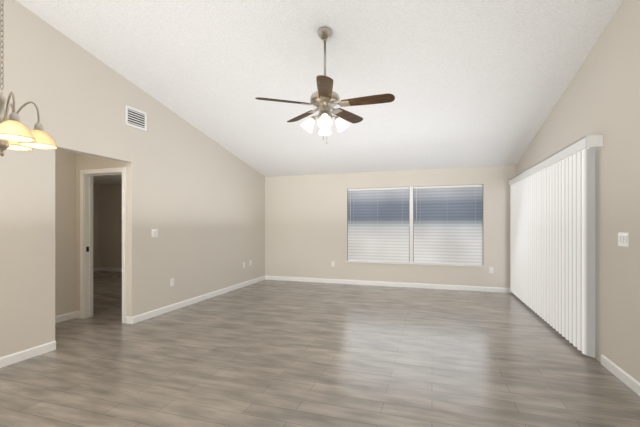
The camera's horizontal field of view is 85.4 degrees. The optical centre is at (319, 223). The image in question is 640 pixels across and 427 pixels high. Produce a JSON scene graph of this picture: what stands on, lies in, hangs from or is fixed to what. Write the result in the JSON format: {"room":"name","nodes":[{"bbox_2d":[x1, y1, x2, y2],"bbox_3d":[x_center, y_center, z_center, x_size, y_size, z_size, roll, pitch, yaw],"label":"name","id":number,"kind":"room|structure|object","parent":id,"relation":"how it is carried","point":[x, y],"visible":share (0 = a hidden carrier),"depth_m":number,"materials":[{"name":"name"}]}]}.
{"room":"empty living room","nodes":[
{"label":"empty living room","id":0,"kind":"room"},
{"bbox_2d":[55,149,75,315],"bbox_3d":[-3.856,0.070,3.809,0.120,2.500,2.320,0,0,18],"label":"wall","id":1,"kind":"structure","parent":0,"point":[65,232],"depth_m":4.75,"materials":[{"name":"paint"}]},
{"bbox_2d":[55,311,75,322],"bbox_3d":[-3.774,1.275,3.846,0.013,0.090,2.200,0,0,18],"label":"baseboard","id":2,"kind":"structure","parent":1,"relation":"attached to","point":[65,317],"depth_m":4.74,"materials":[{"name":"white wood"}]},
{"bbox_2d":[93,184,98,267],"bbox_3d":[-6.905,0.040,8.099,0.120,2.560,3.970,0,0,18],"label":"wall","id":3,"kind":"structure","parent":0,"point":[95,225],"depth_m":9.74,"materials":[{"name":"paint"}]},
{"bbox_2d":[76,153,124,310],"bbox_3d":[-3.062,0.070,4.835,1.000,2.500,0.120,0,0,18],"label":"wall","id":4,"kind":"structure","parent":0,"point":[85,162],"depth_m":4.88,"materials":[{"name":"paint"}]},
{"bbox_2d":[80,167,125,322],"bbox_3d":[-2.948,0.282,4.798,0.810,2.075,0.152,0,0,18],"label":"door frame","id":5,"kind":"structure","parent":4,"relation":"attached to","point":[86,243],"depth_m":4.85,"materials":[{"name":"white wood"}]},
{"bbox_2d":[0,0,264,357],"bbox_3d":[-2.755,-0.794,3.964,0.120,4.228,9.290,0,0,18],"label":"wall","id":6,"kind":"structure","parent":0,"point":[195,197],"depth_m":4.43,"materials":[{"name":"paint"}]},
{"bbox_2d":[0,341,55,367],"bbox_3d":[-3.434,1.275,1.645,0.013,0.090,4.220,0,0,18],"label":"baseboard","id":7,"kind":"structure","parent":6,"relation":"attached to","point":[7,360],"depth_m":3.39,"materials":[{"name":"white wood"}]},
{"bbox_2d":[126,316,131,323],"bbox_3d":[-2.535,1.275,4.595,0.090,0.090,0.013,0,0,18],"label":"baseboard","id":8,"kind":"structure","parent":6,"relation":"attached to","point":[128,320],"depth_m":4.59,"materials":[{"name":"white wood"}]},
{"bbox_2d":[125,105,146,130],"bbox_3d":[-2.463,-1.415,4.652,0.012,0.255,0.350,0,0,18],"label":"air vent","id":9,"kind":"object","parent":6,"relation":"in","point":[135,118],"visible":1,"depth_m":4.64,"materials":[{"name":"white metal"}]},
{"bbox_2d":[152,229,157,236],"bbox_3d":[-2.361,0.130,4.966,0.014,0.115,0.116,0,0,18],"label":"light switch","id":10,"kind":"object","parent":6,"relation":"attached to","point":[154,232],"visible":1,"depth_m":4.96,"materials":[{"name":"white plastic"}]},
{"bbox_2d":[132,276,264,323],"bbox_3d":[-1.893,1.275,6.417,0.013,0.090,3.850,0,0,18],"label":"baseboard","id":11,"kind":"structure","parent":6,"relation":"attached to","point":[151,314],"depth_m":5.66,"materials":[{"name":"white wood"}]},
{"bbox_2d":[99,165,515,287],"bbox_3d":[-1.246,0.030,8.294,10.530,2.580,0.120,0,0,18],"label":"wall","id":12,"kind":"structure","parent":0,"point":[306,226],"depth_m":7.70,"materials":[{"name":"paint"}]},
{"bbox_2d":[99,267,121,271],"bbox_3d":[-3.850,1.275,9.066,5.100,0.090,0.013,0,0,18],"label":"baseboard","id":13,"kind":"structure","parent":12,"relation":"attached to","point":[110,269],"depth_m":9.71,"materials":[{"name":"white"}]},
{"bbox_2d":[265,276,511,292],"bbox_3d":[1.217,1.275,7.429,5.310,0.090,0.013,0,0,18],"label":"baseboard","id":14,"kind":"structure","parent":12,"relation":"attached to","point":[437,286],"depth_m":7.31,"materials":[{"name":"white wood"}]},
{"bbox_2d":[346,187,484,266],"bbox_3d":[1.913,0.029,7.258,2.780,1.618,0.130,0,0,18],"label":"window","id":15,"kind":"structure","parent":12,"relation":"in","point":[411,225],"depth_m":7.23,"materials":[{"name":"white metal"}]},
{"bbox_2d":[348,185,482,264],"bbox_3d":[1.909,0.019,7.243,2.716,1.590,0.040,0,0,18],"label":"window blinds","id":16,"kind":"object","parent":15,"relation":"attached to","point":[378,230],"visible":0.94,"depth_m":7.19,"materials":[{"name":"white plastic"}]},
{"bbox_2d":[16,0,622,184],"bbox_3d":[-2.616,-2.084,3.856,10.650,1.928,9.170,0,0,18],"label":"ceiling","id":17,"kind":"structure","parent":0,"point":[474,83],"depth_m":4.01,"materials":[{"name":"white paint"}]},
{"bbox_2d":[0,0,57,155],"bbox_3d":[-1.916,-1.359,2.079,0.524,1.903,0.518,0,0,18],"label":"chandelier","id":18,"kind":"object","parent":17,"relation":"hanging from","point":[16,134],"visible":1,"depth_m":2.09,"materials":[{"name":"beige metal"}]},
{"bbox_2d":[255,27,394,143],"bbox_3d":[0.101,-1.369,3.453,1.269,1.139,1.320,0,0,18],"label":"fan","id":19,"kind":"object","parent":17,"relation":"hanging from","point":[324,98],"visible":1,"depth_m":3.41,"materials":[{"name":"brown wood"}]},
{"bbox_2d":[0,271,639,426],"bbox_3d":[-2.693,1.370,3.944,10.850,0.100,9.290,0,0,18],"label":"floor","id":20,"kind":"structure","parent":0,"point":[272,353],"depth_m":3.19,"materials":[{"name":"laminate"}]},
{"bbox_2d":[516,0,639,382],"bbox_3d":[2.412,-0.794,2.295,0.120,4.228,9.290,0,0,18],"label":"wall","id":21,"kind":"structure","parent":0,"point":[600,95],"depth_m":3.07,"materials":[{"name":"paint"}]},
{"bbox_2d":[510,147,594,357],"bbox_3d":[3.132,0.245,4.963,0.070,2.080,3.470,0,0,18],"label":"vertical blinds","id":22,"kind":"object","parent":21,"relation":"attached to","point":[552,245],"visible":0.94,"depth_m":4.07,"materials":[{"name":"white plastic"}]},
{"bbox_2d":[508,134,602,185],"bbox_3d":[3.135,-0.785,4.951,0.134,0.110,3.530,0,0,18],"label":"valance","id":23,"kind":"object","parent":21,"relation":"attached to","point":[581,144],"visible":0.92,"depth_m":3.86,"materials":[{"name":"white"}]},
{"bbox_2d":[601,354,639,395],"bbox_3d":[1.808,1.275,0.640,0.013,0.090,5.530,0,0,18],"label":"baseboard","id":24,"kind":"structure","parent":21,"relation":"attached to","point":[629,381],"depth_m":2.92,"materials":[{"name":"white wood"}]},
{"bbox_2d":[618,232,628,246],"bbox_3d":[2.541,0.130,2.910,0.014,0.115,0.162,0,0,18],"label":"light switch","id":25,"kind":"object","parent":21,"relation":"attached to","point":[623,239],"visible":1,"depth_m":2.90,"materials":[{"name":"white plastic"}]}
]}

